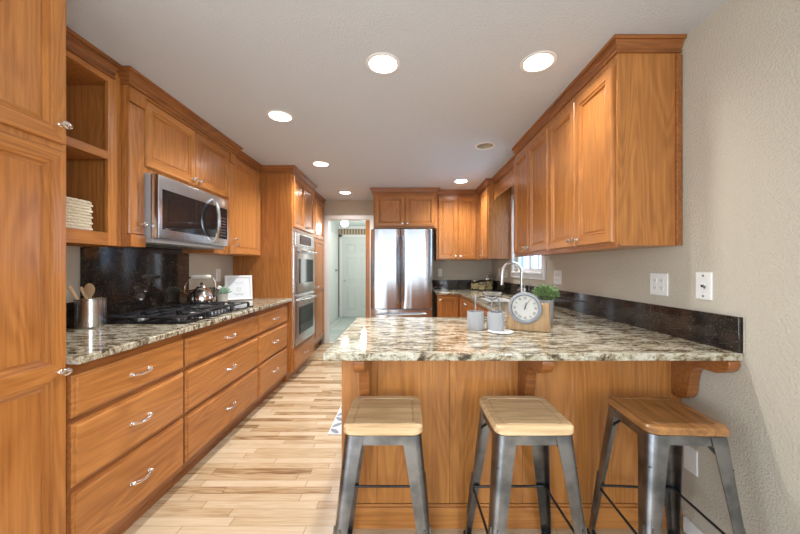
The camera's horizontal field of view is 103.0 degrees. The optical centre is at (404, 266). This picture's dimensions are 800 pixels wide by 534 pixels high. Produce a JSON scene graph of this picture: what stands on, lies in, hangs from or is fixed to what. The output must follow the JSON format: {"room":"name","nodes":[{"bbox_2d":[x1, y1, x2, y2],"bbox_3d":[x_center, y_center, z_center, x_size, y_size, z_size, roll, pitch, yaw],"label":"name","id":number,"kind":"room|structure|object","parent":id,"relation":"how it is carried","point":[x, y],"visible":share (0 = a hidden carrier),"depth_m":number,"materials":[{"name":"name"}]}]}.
{"room":"kitchen","nodes":[
{"label":"kitchen","id":0,"kind":"room"},
{"bbox_2d":[66,246,232,302],"bbox_3d":[-2.000,0.001,2.940,0.100,2.598,5.180,0,0,0],"label":"wall","id":1,"kind":"structure","parent":0,"point":[199,264],"depth_m":2.97,"materials":[{"name":"beige paint"}]},
{"bbox_2d":[66,302,72,328],"bbox_3d":[-1.938,0.278,1.575,0.020,0.146,0.659,0,0,0],"label":"backsplash","id":2,"kind":"structure","parent":1,"relation":"attached to","point":[69,306],"depth_m":1.83,"materials":[{"name":"black stone"}]},
{"bbox_2d":[66,26,121,245],"bbox_3d":[-1.772,-0.628,1.542,0.351,1.017,0.599,0,0,0],"label":"upper cabinet","id":3,"kind":"object","parent":1,"relation":"attached to","point":[93,86],"visible":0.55,"depth_m":1.80,"materials":[{"name":"brown wood"}]},
{"bbox_2d":[66,197,92,230],"bbox_3d":[-1.757,-0.269,1.565,0.214,0.156,0.274,0,0,0],"label":"plates","id":4,"kind":"object","parent":3,"relation":"on","point":[78,216],"visible":0.36,"depth_m":1.61,"materials":[{"name":"beige ceramic"}]},
{"bbox_2d":[80,247,188,320],"bbox_3d":[-1.938,0.101,2.374,0.020,0.501,0.936,0,0,0],"label":"backsplash","id":5,"kind":"structure","parent":1,"relation":"attached to","point":[131,279],"depth_m":2.27,"materials":[{"name":"black stone"}]},
{"bbox_2d":[73,66,242,253],"bbox_3d":[-1.750,-0.628,2.420,0.396,1.017,1.248,0,0,0],"label":"upper cabinet","id":6,"kind":"object","parent":1,"relation":"attached to","point":[160,135],"visible":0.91,"depth_m":2.09,"materials":[{"name":"brown wood"}]},
{"bbox_2d":[143,173,228,248],"bbox_3d":[-1.694,-0.364,2.353,0.507,0.432,0.791,0,0,0],"label":"microwave oven","id":7,"kind":"object","parent":6,"relation":"attached to","point":[178,215],"visible":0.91,"depth_m":2.18,"materials":[{"name":"grey metal"}]},
{"bbox_2d":[189,286,224,304],"bbox_3d":[-1.938,0.278,3.220,0.020,0.146,0.753,0,0,0],"label":"backsplash","id":8,"kind":"structure","parent":1,"relation":"attached to","point":[210,288],"depth_m":3.19,"materials":[{"name":"black stone"}]},
{"bbox_2d":[216,269,220,281],"bbox_3d":[-1.945,0.085,3.320,0.009,0.130,0.080,0,0,0],"label":"wall outlet","id":9,"kind":"object","parent":1,"relation":"attached to","point":[218,271],"visible":1,"depth_m":3.31,"materials":[{"name":"white plastic"}]},
{"bbox_2d":[202,150,261,255],"bbox_3d":[-1.770,-0.628,3.298,0.357,1.017,0.598,0,0,0],"label":"upper cabinet","id":10,"kind":"object","parent":1,"relation":"attached to","point":[247,177],"visible":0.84,"depth_m":3.29,"materials":[{"name":"brown wood"}]},
{"bbox_2d":[330,221,337,317],"bbox_3d":[-1.780,0.120,6.945,0.100,2.360,2.830,0,0,0],"label":"wall","id":11,"kind":"structure","parent":0,"point":[333,227],"depth_m":8.15,"materials":[{"name":"white paint"}]},
{"bbox_2d":[330,231,337,323],"bbox_3d":[-1.677,0.235,7.075,0.106,2.110,1.750,0,0,0],"label":"door","id":12,"kind":"structure","parent":11,"relation":"in","point":[333,236],"depth_m":7.52,"materials":[{"name":"white wood"}]},
{"bbox_2d":[320,200,373,342],"bbox_3d":[-1.225,0.001,5.480,1.450,2.598,0.100,0,0,0],"label":"wall","id":13,"kind":"structure","parent":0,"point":[331,207],"depth_m":5.43,"materials":[{"name":"beige paint"}]},
{"bbox_2d":[331,221,365,225],"bbox_3d":[-0.915,-1.080,6.945,1.830,0.040,2.830,0,0,0],"label":"ceiling","id":14,"kind":"structure","parent":0,"point":[338,223],"depth_m":7.75,"materials":[{"name":"white paint"}]},
{"bbox_2d":[341,221,347,226],"bbox_3d":[-1.330,-0.971,7.000,0.170,0.176,0.170,0,0,0],"label":"globe ceiling light","id":15,"kind":"object","parent":14,"relation":"attached to","point":[343,223],"visible":0.61,"depth_m":6.94,"materials":[{"name":"white glass"}]},
{"bbox_2d":[338,229,365,316],"bbox_3d":[-0.915,0.120,8.310,1.630,2.360,0.100,0,0,0],"label":"wall","id":16,"kind":"structure","parent":0,"point":[340,231],"depth_m":8.26,"materials":[{"name":"white paint"}]},
{"bbox_2d":[338,226,365,228],"bbox_3d":[-0.915,-1.025,8.245,1.630,0.070,0.030,0,0,0],"label":"trim","id":17,"kind":"structure","parent":16,"relation":"attached to","point":[339,227],"depth_m":8.23,"materials":[{"name":"white paint"}]},
{"bbox_2d":[339,235,365,316],"bbox_3d":[-1.215,0.230,8.217,0.970,2.140,0.086,0,0,0],"label":"door","id":18,"kind":"structure","parent":16,"relation":"in","point":[352,248],"depth_m":8.24,"materials":[{"name":"white paint"}]},
{"bbox_2d":[66,0,727,199],"bbox_3d":[-1.010,-1.238,1.215,4.980,0.200,8.430,0,0,0],"label":"ceiling","id":19,"kind":"structure","parent":0,"point":[459,84],"depth_m":1.80,"materials":[{"name":"white paint"}]},
{"bbox_2d":[266,110,292,121],"bbox_3d":[-0.942,-1.196,2.397,0.192,0.126,0.192,0,0,0],"label":"recessed light","id":20,"kind":"object","parent":19,"relation":"in","point":[277,115],"visible":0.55,"depth_m":2.44,"materials":[{"name":"white"}]},
{"bbox_2d":[312,161,329,166],"bbox_3d":[-0.928,-1.196,3.510,0.192,0.126,0.192,0,0,0],"label":"recessed light","id":21,"kind":"object","parent":19,"relation":"in","point":[316,163],"visible":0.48,"depth_m":3.56,"materials":[{"name":"white"}]},
{"bbox_2d":[339,191,350,193],"bbox_3d":[-0.916,-1.196,4.860,0.192,0.126,0.192,0,0,0],"label":"recessed light","id":22,"kind":"object","parent":19,"relation":"in","point":[341,192],"visible":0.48,"depth_m":4.91,"materials":[{"name":"white"}]},
{"bbox_2d":[366,52,399,73],"bbox_3d":[-0.123,-1.196,1.780,0.192,0.126,0.192,0,0,0],"label":"recessed light","id":23,"kind":"object","parent":19,"relation":"in","point":[380,62],"visible":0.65,"depth_m":1.83,"materials":[{"name":"white"}]},
{"bbox_2d":[454,179,467,182],"bbox_3d":[0.741,-1.196,4.210,0.192,0.126,0.192,0,0,0],"label":"recessed light","id":24,"kind":"object","parent":19,"relation":"in","point":[458,180],"visible":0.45,"depth_m":4.26,"materials":[{"name":"white"}]},
{"bbox_2d":[475,142,495,149],"bbox_3d":[0.753,-1.196,2.990,0.192,0.126,0.192,0,0,0],"label":"recessed light","id":25,"kind":"object","parent":19,"relation":"in","point":[485,145],"visible":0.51,"depth_m":3.04,"materials":[{"name":"white metal"}]},
{"bbox_2d":[520,50,556,72],"bbox_3d":[0.739,-1.196,1.766,0.192,0.126,0.192,0,0,0],"label":"recessed light","id":26,"kind":"object","parent":19,"relation":"in","point":[539,61],"visible":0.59,"depth_m":1.81,"materials":[{"name":"white"}]},
{"bbox_2d":[123,317,685,533],"bbox_3d":[-1.010,1.325,2.700,4.980,0.050,11.400,0,0,0],"label":"floor","id":27,"kind":"structure","parent":0,"point":[278,471],"depth_m":1.97,"materials":[{"name":"brown wood"}]},
{"bbox_2d":[0,0,72,533],"bbox_3d":[-1.607,0.082,0.850,0.681,2.437,0.780,0,0,0],"label":"pantry cabinet","id":28,"kind":"object","parent":27,"relation":"on","point":[33,123],"visible":1,"depth_m":1.11,"materials":[{"name":"brown wood"}]},
{"bbox_2d":[66,334,182,533],"bbox_3d":[-1.606,0.843,1.563,0.682,0.915,0.640,0,0,0],"label":"base cabinet","id":29,"kind":"object","parent":27,"relation":"on","point":[124,410],"visible":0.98,"depth_m":1.47,"materials":[{"name":"brown wood"}]},
{"bbox_2d":[66,298,291,364],"bbox_3d":[-1.609,0.367,2.420,0.675,0.031,2.354,0,0,0],"label":"countertop","id":30,"kind":"structure","parent":29,"relation":"on","point":[82,345],"depth_m":1.68,"materials":[{"name":"beige stone"}]},
{"bbox_2d":[73,297,106,328],"bbox_3d":[-1.845,0.268,1.865,0.144,0.168,0.144,0,0,0],"label":"utensil crock","id":31,"kind":"object","parent":30,"relation":"on","point":[87,313],"visible":0.97,"depth_m":1.82,"materials":[{"name":"silver metal"}]},
{"bbox_2d":[67,285,79,299],"bbox_3d":[-1.880,0.220,1.840,0.019,0.233,0.104,0,0,39],"label":"wooden utensil","id":32,"kind":"object","parent":31,"relation":"in","point":[71,289],"visible":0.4,"depth_m":1.81,"materials":[{"name":"brown wood"}]},
{"bbox_2d":[79,287,88,298],"bbox_3d":[-1.868,0.227,1.889,0.120,0.221,0.018,0,0,-6],"label":"wooden utensil","id":33,"kind":"object","parent":31,"relation":"in","point":[80,288],"visible":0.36,"depth_m":1.88,"materials":[{"name":"brown wood"}]},
{"bbox_2d":[84,283,94,298],"bbox_3d":[-1.831,0.214,1.846,0.075,0.241,0.010,0,0,3],"label":"wooden spoon","id":34,"kind":"object","parent":31,"relation":"in","point":[89,289],"visible":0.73,"depth_m":1.84,"materials":[{"name":"brown wood"}]},
{"bbox_2d":[107,301,253,323],"bbox_3d":[-1.613,0.325,2.393,0.535,0.052,0.875,0,0,0],"label":"gas cooktop","id":35,"kind":"object","parent":30,"relation":"in","point":[187,313],"visible":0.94,"depth_m":2.19,"materials":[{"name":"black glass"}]},
{"bbox_2d":[183,275,221,302],"bbox_3d":[-1.705,0.181,2.680,0.223,0.232,0.219,0,0,36],"label":"kettle","id":36,"kind":"object","parent":35,"relation":"on","point":[200,294],"visible":1,"depth_m":2.64,"materials":[{"name":"silver metal"}]},
{"bbox_2d":[217,287,231,304],"bbox_3d":[-1.700,0.267,2.965,0.168,0.170,0.168,0,0,0],"label":"potted succulent","id":37,"kind":"object","parent":30,"relation":"on","point":[222,295],"visible":0.67,"depth_m":2.93,"materials":[{"name":"white ceramic"}]},
{"bbox_2d":[217,293,227,304],"bbox_3d":[-1.700,0.298,2.965,0.092,0.106,0.092,0,0,0],"label":"pot","id":38,"kind":"object","parent":37,"relation":"attached to","point":[220,296],"depth_m":2.93,"materials":[{"name":"beige ceramic"}]},
{"bbox_2d":[224,275,252,300],"bbox_3d":[-1.770,0.220,3.384,0.260,0.261,0.085,0,0,-32],"label":"picture frame","id":39,"kind":"object","parent":30,"relation":"on","point":[240,285],"visible":0.98,"depth_m":3.38,"materials":[{"name":"white paint"}]},
{"bbox_2d":[227,278,249,297],"bbox_3d":[-1.768,0.219,3.381,0.212,0.209,0.049,0,0,-32],"label":"print","id":40,"kind":"object","parent":39,"relation":"attached to","point":[240,287],"depth_m":3.38,"materials":[{"name":"white paper"}]},
{"bbox_2d":[173,312,257,485],"bbox_3d":[-1.606,0.843,2.357,0.682,0.915,0.943,0,0,0],"label":"base cabinet","id":41,"kind":"object","parent":27,"relation":"on","point":[220,371],"visible":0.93,"depth_m":2.20,"materials":[{"name":"brown wood"}]},
{"bbox_2d":[250,302,287,412],"bbox_3d":[-1.606,0.843,3.213,0.682,0.915,0.767,0,0,0],"label":"base cabinet","id":42,"kind":"object","parent":27,"relation":"on","point":[272,335],"visible":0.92,"depth_m":3.11,"materials":[{"name":"brown wood"}]},
{"bbox_2d":[233,165,317,381],"bbox_3d":[-1.586,0.082,4.020,0.723,2.437,0.936,0,0,0],"label":"tall cabinet","id":43,"kind":"object","parent":27,"relation":"on","point":[286,193],"visible":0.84,"depth_m":3.60,"materials":[{"name":"brown wood"}]},
{"bbox_2d":[293,231,316,347],"bbox_3d":[-1.548,0.257,4.020,0.739,1.334,0.760,0,0,0],"label":"double wall oven","id":44,"kind":"object","parent":43,"relation":"in","point":[304,253],"visible":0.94,"depth_m":3.89,"materials":[{"name":"silver metal"}]},
{"bbox_2d":[313,190,325,347],"bbox_3d":[-1.639,0.082,4.923,0.617,2.437,0.963,0,0,0],"label":"pantry cabinet","id":45,"kind":"object","parent":27,"relation":"on","point":[319,201],"visible":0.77,"depth_m":5.10,"materials":[{"name":"brown wood"}]},
{"bbox_2d":[328,404,341,434],"bbox_3d":[-0.465,1.296,2.805,0.271,0.006,0.690,0,0,0],"label":"floor mat","id":46,"kind":"object","parent":27,"relation":"on","point":[336,428],"visible":0.14,"depth_m":2.60,"materials":[{"name":"grey fabric"}]},
{"bbox_2d":[333,396,431,533],"bbox_3d":[-0.084,0.950,1.335,0.418,0.700,0.418,0,0,0],"label":"bar stool","id":47,"kind":"object","parent":27,"relation":"on","point":[370,420],"visible":1,"depth_m":1.19,"materials":[{"name":"grey metal"}]},
{"bbox_2d":[371,229,431,316],"bbox_3d":[-0.050,0.388,4.666,0.851,1.825,0.708,0,0,0],"label":"refrigerator","id":48,"kind":"object","parent":27,"relation":"on","point":[401,261],"visible":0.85,"depth_m":4.38,"materials":[{"name":"grey metal"}]},
{"bbox_2d":[433,293,459,316],"bbox_3d":[0.613,0.843,4.716,0.321,0.915,0.661,0,0,0],"label":"base cabinet","id":49,"kind":"object","parent":27,"relation":"on","point":[443,305],"visible":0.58,"depth_m":4.43,"materials":[{"name":"brown wood"}]},
{"bbox_2d":[460,295,489,316],"bbox_3d":[1.049,0.843,3.642,0.656,0.915,2.811,0,0,0],"label":"base cabinet","id":50,"kind":"object","parent":27,"relation":"on","point":[466,305],"visible":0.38,"depth_m":3.84,"materials":[{"name":"brown wood"}]},
{"bbox_2d":[463,396,586,533],"bbox_3d":[0.492,0.950,1.335,0.418,0.700,0.418,0,0,0],"label":"bar stool","id":51,"kind":"object","parent":27,"relation":"on","point":[512,421],"visible":1,"depth_m":1.23,"materials":[{"name":"grey metal"}]},
{"bbox_2d":[342,361,740,528],"bbox_3d":[0.525,0.843,1.750,1.704,0.915,0.900,0,0,0],"label":"base cabinet","id":52,"kind":"object","parent":27,"relation":"on","point":[449,393],"visible":0.59,"depth_m":1.59,"materials":[{"name":"brown wood"}]},
{"bbox_2d":[323,289,742,360],"bbox_3d":[0.521,0.367,3.171,1.713,0.031,3.755,0,0,0],"label":"countertop","id":53,"kind":"structure","parent":52,"relation":"on","point":[574,335],"depth_m":1.50,"materials":[{"name":"beige stone"}]},
{"bbox_2d":[470,280,478,289],"bbox_3d":[1.070,0.271,4.860,0.140,0.160,0.140,0,0,0],"label":"glass jar","id":54,"kind":"object","parent":53,"relation":"on","point":[474,283],"visible":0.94,"depth_m":4.81,"materials":[{"name":"white"}]},
{"bbox_2d":[467,296,483,330],"bbox_3d":[0.398,0.258,1.800,0.092,0.188,0.092,0,0,0],"label":"cup","id":55,"kind":"object","parent":53,"relation":"on","point":[475,318],"visible":1,"depth_m":1.76,"materials":[{"name":"grey ceramic"}]},
{"bbox_2d":[478,282,484,290],"bbox_3d":[1.130,0.284,4.680,0.104,0.136,0.104,0,0,0],"label":"glass jar","id":56,"kind":"object","parent":53,"relation":"on","point":[481,286],"visible":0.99,"depth_m":4.64,"materials":[{"name":"white"}]},
{"bbox_2d":[483,272,493,290],"bbox_3d":[1.262,0.214,4.820,0.156,0.274,0.156,0,0,0],"label":"glass jar","id":57,"kind":"object","parent":53,"relation":"on","point":[489,284],"visible":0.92,"depth_m":4.76,"materials":[{"name":"white"}]},
{"bbox_2d":[482,291,501,303],"bbox_3d":[0.845,0.297,3.080,0.189,0.110,0.189,0,0,0],"label":"glass bowl","id":58,"kind":"object","parent":53,"relation":"on","point":[489,295],"visible":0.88,"depth_m":3.03,"materials":[{"name":"white"}]},
{"bbox_2d":[482,298,509,301],"bbox_3d":[1.042,0.487,3.590,0.395,0.206,0.770,0,0,0],"label":"sink","id":59,"kind":"object","parent":53,"relation":"in","point":[500,299],"visible":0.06,"depth_m":3.95,"materials":[{"name":"white ceramic"}]},
{"bbox_2d":[488,329,513,333],"bbox_3d":[0.515,0.348,1.715,0.136,0.006,0.136,0,0,0],"label":"dish","id":60,"kind":"object","parent":53,"relation":"on","point":[505,331],"visible":0.85,"depth_m":1.71,"materials":[{"name":"white ceramic"}]},
{"bbox_2d":[487,296,503,330],"bbox_3d":[0.506,0.258,1.775,0.092,0.188,0.092,0,0,0],"label":"cup","id":61,"kind":"object","parent":60,"relation":"on","point":[495,319],"visible":0.98,"depth_m":1.74,"materials":[{"name":"grey ceramic"}]},
{"bbox_2d":[500,261,524,292],"bbox_3d":[1.213,0.143,3.562,0.278,0.417,0.136,0,0,0],"label":"tap","id":62,"kind":"object","parent":53,"relation":"on","point":[505,265],"visible":0.77,"depth_m":3.58,"materials":[{"name":"silver metal"}]},
{"bbox_2d":[506,292,550,332],"bbox_3d":[0.682,0.244,1.762,0.230,0.215,0.099,0,0,26],"label":"clock","id":63,"kind":"object","parent":53,"relation":"on","point":[525,311],"visible":1,"depth_m":1.73,"materials":[{"name":"brown wood"}]},
{"bbox_2d":[532,283,559,324],"bbox_3d":[0.878,0.225,1.970,0.167,0.253,0.155,0,0,0],"label":"potted plant","id":64,"kind":"object","parent":53,"relation":"on","point":[543,291],"visible":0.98,"depth_m":1.94,"materials":[{"name":"green plant"}]},
{"bbox_2d":[587,396,745,533],"bbox_3d":[1.076,0.950,1.332,0.418,0.700,0.418,0,0,4],"label":"bar stool","id":65,"kind":"object","parent":27,"relation":"on","point":[662,426],"visible":0.99,"depth_m":1.23,"materials":[{"name":"grey metal"}]},
{"bbox_2d":[432,232,491,316],"bbox_3d":[0.440,0.001,5.290,1.880,2.598,0.480,0,0,0],"label":"wall","id":66,"kind":"structure","parent":0,"point":[451,269],"depth_m":5.05,"materials":[{"name":"beige paint"}]},
{"bbox_2d":[324,215,373,342],"bbox_3d":[-0.955,0.210,5.471,0.840,2.180,0.118,0,0,0],"label":"door frame","id":67,"kind":"structure","parent":66,"relation":"attached to","point":[327,218],"depth_m":5.41,"materials":[{"name":"white paint"}]},
{"bbox_2d":[370,188,440,231],"bbox_3d":[0.004,-0.850,4.796,1.013,0.575,0.501,0,0,0],"label":"upper cabinet","id":68,"kind":"object","parent":66,"relation":"attached to","point":[394,208],"visible":0.98,"depth_m":4.59,"materials":[{"name":"brown wood"}]},
{"bbox_2d":[434,190,477,259],"bbox_3d":[0.776,-0.622,4.856,0.621,1.030,0.381,0,0,0],"label":"upper cabinet","id":69,"kind":"object","parent":66,"relation":"attached to","point":[456,233],"visible":0.88,"depth_m":4.71,"materials":[{"name":"brown wood"}]},
{"bbox_2d":[432,280,483,288],"bbox_3d":[0.891,0.278,5.038,0.933,0.146,0.020,0,0,0],"label":"backsplash","id":70,"kind":"structure","parent":66,"relation":"attached to","point":[436,284],"depth_m":5.03,"materials":[{"name":"black stone"}]},
{"bbox_2d":[492,0,799,533],"bbox_3d":[1.430,0.001,1.075,0.100,2.598,8.150,0,0,0],"label":"wall","id":71,"kind":"structure","parent":0,"point":[741,64],"depth_m":1.30,"materials":[{"name":"beige paint"}]},
{"bbox_2d":[475,178,510,259],"bbox_3d":[1.204,-0.622,4.559,0.346,1.030,0.975,0,0,0],"label":"upper cabinet","id":72,"kind":"object","parent":71,"relation":"attached to","point":[494,216],"visible":0.91,"depth_m":4.12,"materials":[{"name":"brown wood"}]},
{"bbox_2d":[511,194,545,279],"bbox_3d":[1.400,-0.395,3.610,0.110,1.050,0.990,0,0,0],"label":"window","id":73,"kind":"structure","parent":71,"relation":"in","point":[534,267],"depth_m":3.64,"materials":[{"name":"white paint"}]},
{"bbox_2d":[511,112,590,256],"bbox_3d":[1.192,-0.616,2.690,0.371,1.042,0.740,0,0,0],"label":"upper cabinet","id":74,"kind":"object","parent":71,"relation":"attached to","point":[531,151],"visible":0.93,"depth_m":2.61,"materials":[{"name":"brown wood"}]},
{"bbox_2d":[491,156,514,199],"bbox_3d":[1.141,-1.001,3.590,0.068,0.272,1.056,0,0,0],"label":"valance","id":75,"kind":"object","parent":74,"relation":"attached to","point":[503,179],"visible":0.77,"depth_m":3.67,"materials":[{"name":"brown wood"}]},
{"bbox_2d":[554,270,561,284],"bbox_3d":[1.375,0.092,2.870,0.009,0.125,0.140,0,0,0],"label":"wall outlet","id":76,"kind":"object","parent":71,"relation":"attached to","point":[557,273],"visible":1,"depth_m":2.85,"materials":[{"name":"white plastic"}]},
{"bbox_2d":[545,34,686,253],"bbox_3d":[1.192,-0.616,1.935,0.371,1.042,0.767,0,0,0],"label":"upper cabinet","id":77,"kind":"object","parent":71,"relation":"attached to","point":[615,133],"visible":1,"depth_m":1.59,"materials":[{"name":"brown wood"}]},
{"bbox_2d":[493,280,742,352],"bbox_3d":[1.369,0.278,3.160,0.018,0.146,3.730,0,0,0],"label":"backsplash","id":78,"kind":"structure","parent":71,"relation":"attached to","point":[722,331],"depth_m":1.69,"materials":[{"name":"black stone"}]},
{"bbox_2d":[650,273,667,295],"bbox_3d":[1.375,0.092,1.725,0.009,0.119,0.120,0,0,0],"label":"wall outlet","id":79,"kind":"object","parent":71,"relation":"attached to","point":[658,282],"visible":1,"depth_m":1.72,"materials":[{"name":"white plastic"}]},
{"bbox_2d":[684,446,697,476],"bbox_3d":[1.376,0.928,1.534,0.007,0.120,0.073,0,0,0],"label":"wall plate","id":80,"kind":"object","parent":71,"relation":"attached to","point":[690,454],"visible":0.96,"depth_m":1.52,"materials":[{"name":"white plastic"}]},
{"bbox_2d":[683,516,704,533],"bbox_3d":[1.373,1.262,-0.718,0.014,0.075,4.565,0,0,0],"label":"baseboard","id":81,"kind":"structure","parent":71,"relation":"attached to","point":[689,527],"depth_m":1.53,"materials":[{"name":"white paint"}]},
{"bbox_2d":[696,272,712,299],"bbox_3d":[1.370,0.087,1.465,0.019,0.126,0.080,0,0,0],"label":"wall plate","id":82,"kind":"object","parent":71,"relation":"attached to","point":[704,280],"visible":1,"depth_m":1.46,"materials":[{"name":"white plastic"}]},
{"bbox_2d":[743,317,744,352],"bbox_3d":[1.377,0.277,1.291,0.005,0.147,0.004,0,0,0],"label":"trim","id":83,"kind":"structure","parent":71,"relation":"attached to","point":[743,317],"depth_m":1.29,"materials":[{"name":"beige paint"}]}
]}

